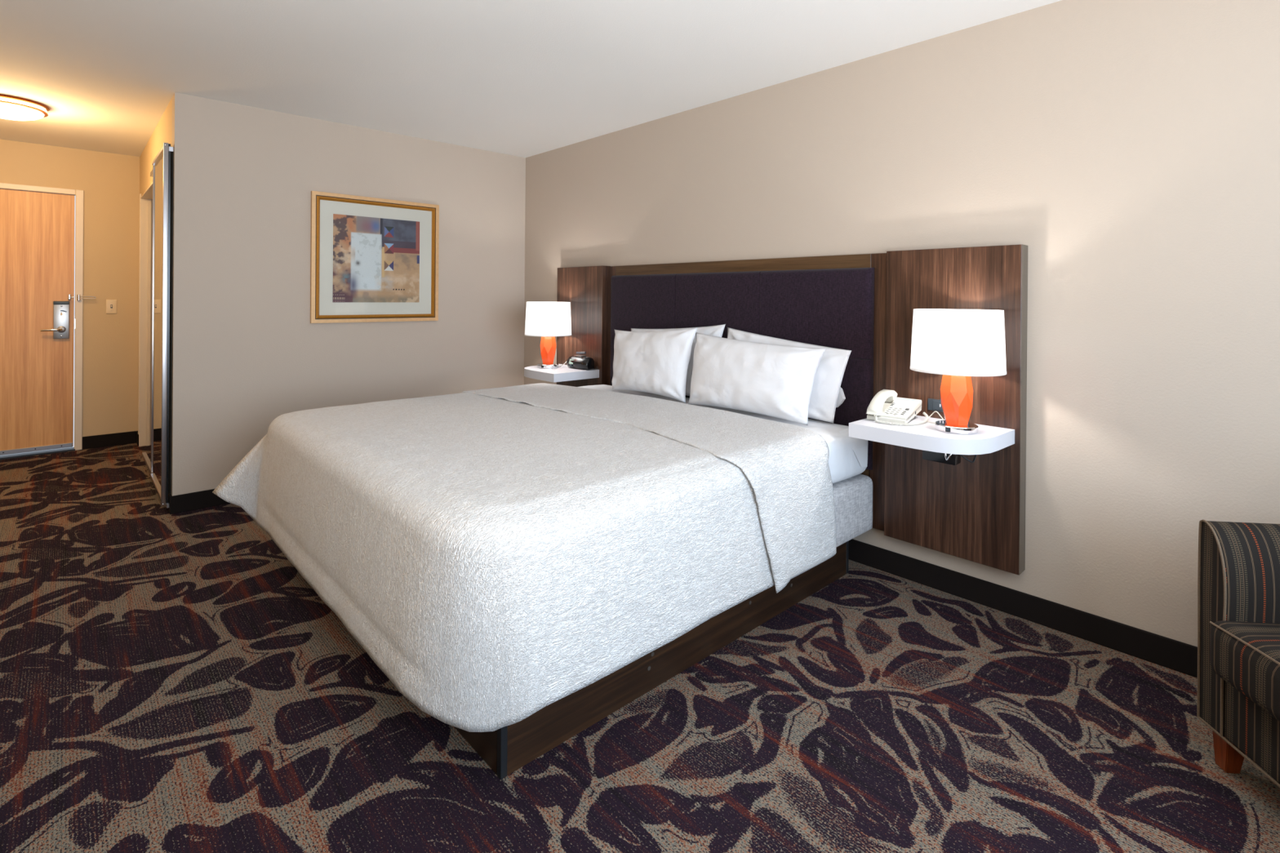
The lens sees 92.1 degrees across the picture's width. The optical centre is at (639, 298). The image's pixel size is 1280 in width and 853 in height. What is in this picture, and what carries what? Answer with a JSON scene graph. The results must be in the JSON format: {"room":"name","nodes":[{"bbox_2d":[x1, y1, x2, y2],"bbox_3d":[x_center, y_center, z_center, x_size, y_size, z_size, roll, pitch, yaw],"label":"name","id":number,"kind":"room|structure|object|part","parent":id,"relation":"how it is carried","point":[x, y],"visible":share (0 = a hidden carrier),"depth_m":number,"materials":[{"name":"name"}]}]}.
{"room":"hotel room","nodes":[
{"label":"hotel room","id":0,"kind":"room"},
{"bbox_2d":[0,139,139,436],"bbox_3d":[-4.664,0.006,4.981,1.880,2.440,0.120,0,0,-43],"label":"wall","id":1,"kind":"structure","parent":0,"point":[111,212],"depth_m":5.11,"materials":[{"name":"beige paint"}]},
{"bbox_2d":[0,182,84,450],"bbox_3d":[-4.938,0.170,4.674,1.062,2.109,0.078,0,0,-43],"label":"trim","id":2,"kind":"structure","parent":1,"relation":"attached to","point":[79,194],"depth_m":4.99,"materials":[{"name":"beige paint"}]},
{"bbox_2d":[67,293,96,300],"bbox_3d":[-4.521,-0.012,4.998,0.168,0.053,0.050,0,0,-43],"label":"guard","id":3,"kind":"object","parent":1,"relation":"attached to","point":[69,296],"visible":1,"depth_m":4.97,"materials":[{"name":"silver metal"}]},
{"bbox_2d":[82,431,136,449],"bbox_3d":[-4.414,1.176,5.135,0.342,0.102,0.012,0,0,-43],"label":"baseboard","id":4,"kind":"structure","parent":1,"relation":"attached to","point":[126,437],"depth_m":5.13,"materials":[{"name":"black rubber"}]},
{"bbox_2d":[106,299,116,313],"bbox_3d":[-4.400,0.064,5.134,0.069,0.117,0.016,0,0,-43],"label":"light switch","id":5,"kind":"object","parent":1,"relation":"attached to","point":[111,304],"visible":1,"depth_m":5.13,"materials":[{"name":"beige plastic"}]},
{"bbox_2d":[139,97,172,497],"bbox_3d":[-3.485,0.016,4.501,0.120,2.440,2.190,0,0,-43],"label":"wall","id":6,"kind":"structure","parent":0,"point":[163,130],"depth_m":4.08,"materials":[{"name":"beige paint"}]},
{"bbox_2d":[136,431,138,446],"bbox_3d":[-4.231,1.178,5.197,0.012,0.102,0.170,0,0,-43],"label":"baseboard","id":7,"kind":"structure","parent":6,"relation":"attached to","point":[137,434],"depth_m":5.16,"materials":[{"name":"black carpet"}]},
{"bbox_2d":[137,182,152,446],"bbox_3d":[-3.790,0.181,4.827,0.140,2.105,1.020,0,0,-43],"label":"trim","id":8,"kind":"structure","parent":6,"relation":"attached to","point":[145,250],"depth_m":5.15,"materials":[{"name":"beige paint"}]},
{"bbox_3d":[-4.175,0.177,5.145,0.010,2.105,0.030,0,0,-43],"label":"casing","id":9,"kind":"part","parent":8,"relation":"part of","materials":[{"name":"beige paint"}]},
{"bbox_2d":[142,142,173,508],"bbox_3d":[-3.272,0.150,4.147,0.048,2.118,1.580,0,0,-43],"label":"mirror door","id":10,"kind":"structure","parent":6,"relation":"in","point":[158,466],"depth_m":3.74,"materials":[{"name":"silver glass"}]},
{"bbox_3d":[-2.998,1.167,3.831,0.020,0.020,0.670,0,0,-43],"label":"rail","id":11,"kind":"part","parent":10,"relation":"part of","materials":[{"name":"metal"}]},
{"bbox_3d":[-2.981,-0.888,3.827,0.020,0.020,0.670,0,0,-43],"label":"rail","id":12,"kind":"part","parent":10,"relation":"part of","materials":[{"name":"metal"}]},
{"bbox_3d":[-2.989,0.139,3.836,0.006,2.035,0.680,0,0,-43],"label":"mirror pane","id":13,"kind":"part","parent":10,"relation":"part of","materials":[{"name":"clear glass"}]},
{"bbox_2d":[169,92,525,496],"bbox_3d":[-1.877,0.030,4.420,2.364,2.440,0.120,0,0,-43],"label":"wall","id":14,"kind":"structure","parent":0,"point":[246,353],"depth_m":4.00,"materials":[{"name":"beige paint"}]},
{"bbox_2d":[168,493,172,513],"bbox_3d":[-2.732,1.193,3.587,0.012,0.102,0.050,0,0,-43],"label":"baseboard","id":15,"kind":"structure","parent":14,"relation":"attached to","point":[170,495],"depth_m":3.57,"materials":[{"name":"black rubber"}]},
{"bbox_2d":[169,488,230,514],"bbox_3d":[-1.846,1.199,4.370,2.376,0.102,0.012,0,0,-43],"label":"baseboard","id":16,"kind":"structure","parent":14,"relation":"attached to","point":[203,499],"depth_m":3.63,"materials":[{"name":"black rubber"}]},
{"bbox_2d":[310,191,439,323],"bbox_3d":[-1.841,-0.273,4.348,0.873,0.869,0.029,0,0,-43],"label":"framed picture","id":17,"kind":"object","parent":14,"relation":"attached to","point":[372,259],"visible":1,"depth_m":4.32,"materials":[{"name":"multicoloured paper"}]},
{"bbox_2d":[332,213,419,302],"bbox_3d":[-1.844,-0.273,4.345,0.596,0.595,0.001,0,0,-43],"label":"print","id":18,"kind":"object","parent":17,"relation":"attached to","point":[375,260],"depth_m":4.33},
{"bbox_2d":[0,0,1061,157],"bbox_3d":[-1.106,-1.230,2.400,4.240,0.100,8.730,0,0,-43],"label":"ceiling","id":19,"kind":"structure","parent":0,"point":[524,78],"depth_m":2.99,"materials":[{"name":"white paint"}]},
{"bbox_2d":[0,93,49,120],"bbox_3d":[-3.870,-1.156,3.769,0.380,0.098,0.380,0,0,-43],"label":"ceiling light","id":20,"kind":"object","parent":19,"relation":"attached to","point":[11,108],"visible":1,"depth_m":3.73,"materials":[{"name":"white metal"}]},
{"bbox_3d":[-3.870,-1.134,3.769,0.336,0.054,0.336,0,0,-43],"label":"lamp shade","id":21,"kind":"part","parent":20,"relation":"part of","materials":[{"name":"white glass"}]},
{"bbox_3d":[-3.870,-1.180,3.769,0.356,0.022,0.356,0,0,-43],"label":"glass","id":22,"kind":"part","parent":20,"relation":"part of","materials":[{"name":"white glass"}]},
{"bbox_3d":[-3.870,-1.197,3.769,0.380,0.016,0.380,0,0,-43],"label":"mount plate","id":23,"kind":"part","parent":20,"relation":"part of","materials":[{"name":"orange metal"}]},
{"bbox_2d":[0,443,1279,852],"bbox_3d":[-1.119,1.260,2.398,4.000,0.001,8.510,0,0,-43],"label":"floor","id":24,"kind":"structure","parent":0,"point":[170,683],"depth_m":1.80,"materials":[{"name":"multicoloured carpet"}]},
{"bbox_2d":[453,541,848,779],"bbox_3d":[-0.307,1.168,2.901,1.827,0.195,1.790,0,0,-43],"label":"bed base","id":25,"kind":"object","parent":24,"relation":"on","point":[507,749],"visible":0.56,"depth_m":1.95,"materials":[{"name":"brown wood"}]},
{"bbox_3d":[-0.967,1.165,2.287,0.020,0.194,1.740,0,0,-43],"label":"foot rail","id":26,"kind":"part","parent":25,"relation":"part of","materials":[{"name":"brown wood"}]},
{"bbox_3d":[-0.366,1.171,1.638,0.020,0.195,0.022,0,0,-43],"label":"corner post","id":27,"kind":"part","parent":25,"relation":"part of","materials":[{"name":"black plastic"}]},
{"bbox_3d":[0.957,1.179,2.870,0.020,0.195,0.022,0,0,-43],"label":"corner post","id":28,"kind":"part","parent":25,"relation":"part of","materials":[{"name":"black plastic"}]},
{"bbox_2d":[832,474,872,547],"bbox_3d":[-0.273,0.939,2.937,1.953,0.255,1.952,0,0,-43],"label":"box spring","id":29,"kind":"object","parent":25,"relation":"on","point":[853,495],"visible":0.07,"depth_m":2.75,"materials":[{"name":"grey fabric"}]},
{"bbox_2d":[579,384,867,483],"bbox_3d":[-0.286,0.693,2.916,1.927,0.228,1.957,0,0,-43],"label":"sheet","id":30,"kind":"object","parent":29,"relation":"on","point":[848,455],"visible":0.09,"depth_m":2.76,"materials":[{"name":"white fabric"}]},
{"bbox_2d":[212,382,836,732],"bbox_3d":[-0.562,0.807,2.765,2.033,0.534,2.234,0,0,-43],"label":"coverlet","id":31,"kind":"object","parent":30,"relation":"on","point":[498,554],"visible":1,"depth_m":1.96,"materials":[{"name":"white fabric"}]},
{"bbox_2d":[611,327,697,403],"bbox_3d":[0.030,0.366,3.693,0.163,0.422,0.755,0,0,-39],"label":"pillow","id":32,"kind":"object","parent":30,"relation":"on","point":[655,362],"visible":1,"depth_m":3.56,"materials":[{"name":"white fabric"}]},
{"bbox_2d":[631,324,725,395],"bbox_3d":[0.181,0.358,3.730,0.087,0.440,0.822,0,0,-40],"label":"pillow","id":33,"kind":"object","parent":30,"relation":"on","point":[715,331],"visible":0.12,"depth_m":3.56,"materials":[{"name":"white fabric"}]},
{"bbox_2d":[688,332,826,425],"bbox_3d":[0.540,0.386,3.135,0.162,0.392,0.835,0,0,-41],"label":"pillow","id":34,"kind":"object","parent":30,"relation":"on","point":[774,380],"visible":1,"depth_m":3.03,"materials":[{"name":"white fabric"}]},
{"bbox_2d":[727,327,851,422],"bbox_3d":[0.709,0.372,3.136,0.097,0.422,0.769,0,0,-39],"label":"pillow","id":35,"kind":"object","parent":30,"relation":"on","point":[829,374],"visible":0.29,"depth_m":2.93,"materials":[{"name":"white fabric"}]},
{"bbox_2d":[835,386,845,407],"bbox_3d":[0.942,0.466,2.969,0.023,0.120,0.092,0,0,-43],"label":"pillowcase","id":36,"kind":"object","parent":35,"relation":"attached to","point":[841,398],"visible":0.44,"depth_m":2.94,"materials":[{"name":"white fabric"}]},
{"bbox_2d":[1196,519,1279,787],"bbox_3d":[1.870,0.867,1.326,0.807,0.840,0.750,0,0,6],"label":"armchair","id":37,"kind":"object","parent":24,"relation":"on","point":[1238,694],"visible":1,"depth_m":1.64,"materials":[{"name":"fabric"}]},
{"bbox_3d":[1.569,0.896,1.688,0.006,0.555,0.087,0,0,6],"label":"arm","id":38,"kind":"part","parent":37,"relation":"part of","materials":[{"name":"fabric"}]},
{"bbox_3d":[1.608,1.228,1.680,0.056,0.112,0.056,0,0,6],"label":"leg","id":39,"kind":"part","parent":37,"relation":"part of","materials":[{"name":"brown wood"}]},
{"bbox_2d":[1209,621,1279,721],"bbox_3d":[1.798,0.917,1.333,0.662,0.176,0.566,0,0,6],"label":"seat cushion","id":40,"kind":"object","parent":37,"relation":"on","point":[1245,655],"depth_m":1.53,"materials":[{"name":"fabric"}]},
{"bbox_3d":[1.557,1.064,1.359,0.046,0.220,0.580,0,0,6],"label":"rail","id":41,"kind":"part","parent":37,"relation":"part of","materials":[{"name":"fabric"}]},
{"bbox_2d":[524,0,1279,647],"bbox_3d":[1.179,0.058,2.961,0.120,2.440,6.420,0,0,-43],"label":"wall","id":42,"kind":"structure","parent":0,"point":[1132,147],"depth_m":2.36,"materials":[{"name":"beige paint"}]},
{"bbox_2d":[556,244,1027,575],"bbox_3d":[0.456,0.425,3.590,0.076,1.300,3.126,0,0,-43],"label":"headboard","id":43,"kind":"object","parent":42,"relation":"attached to","point":[864,304],"visible":0.46,"depth_m":2.81,"materials":[{"name":"brown wood"}]},
{"bbox_2d":[524,364,599,382],"bbox_3d":[-0.597,0.523,4.381,0.387,0.056,0.498,0,0,-43],"label":"nightstand","id":44,"kind":"object","parent":43,"relation":"attached to","point":[564,373],"visible":0.94,"depth_m":4.23,"materials":[{"name":"white laminate"}]},
{"bbox_2d":[524,302,571,368],"bbox_3d":[-0.662,0.258,4.453,0.336,0.472,0.336,1,0,23],"label":"table lamp","id":45,"kind":"object","parent":44,"relation":"on","point":[546,320],"visible":1,"depth_m":4.33,"materials":[{"name":"white fabric"}]},
{"bbox_3d":[-0.661,0.142,4.453,0.334,0.239,0.334,1,0,23],"label":"lamp shade","id":46,"kind":"part","parent":45,"relation":"part of","materials":[{"name":"fabric"}]},
{"bbox_3d":[-0.662,0.258,4.453,0.336,0.008,0.336,1,0,23],"label":"shade trim","id":47,"kind":"part","parent":45,"relation":"part of","materials":[{"name":"fabric"}]},
{"bbox_2d":[566,351,594,369],"bbox_3d":[-0.423,0.432,4.379,0.224,0.116,0.105,1,0,44],"label":"clock radio","id":48,"kind":"object","parent":44,"relation":"on","point":[581,362],"visible":1,"depth_m":4.33,"materials":[{"name":"black plastic"}]},
{"bbox_3d":[-0.421,0.387,4.399,0.096,0.016,0.011,-6,-16,43],"label":"dock lid","id":49,"kind":"part","parent":48,"relation":"part of","materials":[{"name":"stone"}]},
{"bbox_3d":[-0.424,0.416,4.535,0.076,1.300,0.542,0,0,-43],"label":"panel","id":50,"kind":"part","parent":43,"relation":"part of","materials":[{"name":"brown wood"}]},
{"bbox_3d":[0.014,0.536,4.050,0.041,0.520,0.630,0,0,-43],"label":"upholstered panel","id":51,"kind":"part","parent":43,"relation":"part of","materials":[{"name":"fabric"}]},
{"bbox_3d":[0.018,0.058,4.049,0.041,0.435,0.630,0,0,-43],"label":"upholstered panel","id":52,"kind":"part","parent":43,"relation":"part of","materials":[{"name":"fabric"}]},
{"bbox_3d":[0.447,0.063,3.588,0.041,0.435,0.630,0,0,-43],"label":"upholstered panel","id":53,"kind":"part","parent":43,"relation":"part of","materials":[{"name":"fabric"}]},
{"bbox_3d":[0.473,-0.155,3.610,0.029,0.131,1.854,0,0,-43],"label":"rail","id":54,"kind":"part","parent":43,"relation":"part of","materials":[{"name":"brown wood"}]},
{"bbox_3d":[0.876,0.067,3.127,0.041,0.435,0.630,0,0,-43],"label":"upholstered panel","id":55,"kind":"part","parent":43,"relation":"part of","materials":[{"name":"fabric"}]},
{"bbox_3d":[0.872,0.545,3.128,0.041,0.520,0.630,0,0,-43],"label":"upholstered panel","id":56,"kind":"part","parent":43,"relation":"part of","materials":[{"name":"fabric"}]},
{"bbox_2d":[848,415,1014,454],"bbox_3d":[1.168,0.541,2.484,0.387,0.056,0.498,0,0,-43],"label":"nightstand","id":57,"kind":"object","parent":43,"relation":"attached to","point":[988,439],"visible":0.91,"depth_m":2.36,"materials":[{"name":"white laminate"}]},
{"bbox_2d":[866,389,928,426],"bbox_3d":[1.090,0.456,2.595,0.211,0.113,0.242,1,0,43],"label":"telephone","id":58,"kind":"object","parent":57,"relation":"on","point":[885,407],"visible":1,"depth_m":2.59,"materials":[{"name":"beige plastic"}]},
{"bbox_3d":[1.097,0.495,2.543,0.244,0.035,0.115,0,0,-8],"label":"coiled cord","id":59,"kind":"part","parent":58,"relation":"part of","materials":[{"name":"beige plastic"}]},
{"bbox_2d":[927,411,944,423],"bbox_3d":[1.246,0.492,2.573,0.089,0.047,0.122,1,0,28],"label":"lamp cord","id":60,"kind":"object","parent":57,"relation":"on","point":[934,411],"visible":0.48,"depth_m":2.56,"materials":[{"name":"beige plastic"}]},
{"bbox_2d":[922,449,977,465],"bbox_3d":[1.264,0.603,2.455,0.285,0.064,0.174,0,0,-43],"label":"cable box","id":61,"kind":"object","parent":57,"relation":"attached to","point":[949,459],"visible":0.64,"depth_m":2.37,"materials":[{"name":"black plastic"}]},
{"bbox_2d":[910,308,1006,434],"bbox_3d":[1.239,0.278,2.411,0.336,0.472,0.336,0,0,-41],"label":"table lamp","id":62,"kind":"object","parent":57,"relation":"on","point":[958,345],"visible":1,"depth_m":2.29,"materials":[{"name":"white fabric"}]},
{"bbox_2d":[945,426,950,432],"bbox_3d":[1.179,0.501,2.361,0.004,0.017,0.018,0,0,-41],"label":"switch","id":63,"kind":"object","parent":62,"relation":"attached to","point":[947,428],"depth_m":2.36,"materials":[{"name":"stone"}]},
{"bbox_3d":[1.240,0.162,2.411,0.334,0.239,0.334,0,0,-41],"label":"lamp shade","id":64,"kind":"part","parent":62,"relation":"part of","materials":[{"name":"fabric"}]},
{"bbox_3d":[1.239,0.278,2.411,0.336,0.008,0.336,0,0,-41],"label":"shade trim","id":65,"kind":"part","parent":62,"relation":"part of","materials":[{"name":"fabric"}]},
{"bbox_2d":[928,398,942,411],"bbox_3d":[1.303,0.457,2.613,0.015,0.050,0.165,0,0,-43],"label":"power outlet","id":66,"kind":"object","parent":43,"relation":"attached to","point":[933,404],"visible":0.41,"depth_m":2.65,"materials":[{"name":"plastic"}]},
{"bbox_3d":[1.335,0.434,2.646,0.076,1.300,0.545,0,0,-43],"label":"panel","id":67,"kind":"part","parent":43,"relation":"part of","materials":[{"name":"brown wood"}]},
{"bbox_2d":[848,538,1197,678],"bbox_3d":[1.128,1.226,2.911,0.012,0.102,6.200,0,0,-43],"label":"baseboard","id":68,"kind":"structure","parent":42,"relation":"attached to","point":[1159,650],"depth_m":2.43,"materials":[{"name":"black rubber"}]},
{"bbox_3d":[-5.433,0.001,4.266,0.220,2.440,0.120,0,0,-43],"label":"wall","id":69,"kind":"structure","parent":0,"visible":0},
{"bbox_2d":[0,188,75,459],"bbox_3d":[-4.943,0.193,4.648,1.020,2.062,0.151,0,0,-43],"label":"door","id":70,"kind":"structure","parent":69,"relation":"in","point":[37,229],"depth_m":4.83,"materials":[{"name":"brown wood"}]},
{"bbox_3d":[-4.639,0.246,4.863,0.129,0.021,0.051,0,0,-43],"label":"lever handle","id":71,"kind":"part","parent":70,"relation":"part of","materials":[{"name":"silver metal"}]},
{"bbox_3d":[-4.621,0.180,4.924,0.093,0.277,0.024,0,0,-43],"label":"lock plate","id":72,"kind":"part","parent":70,"relation":"part of","materials":[{"name":"metal"}]}
]}

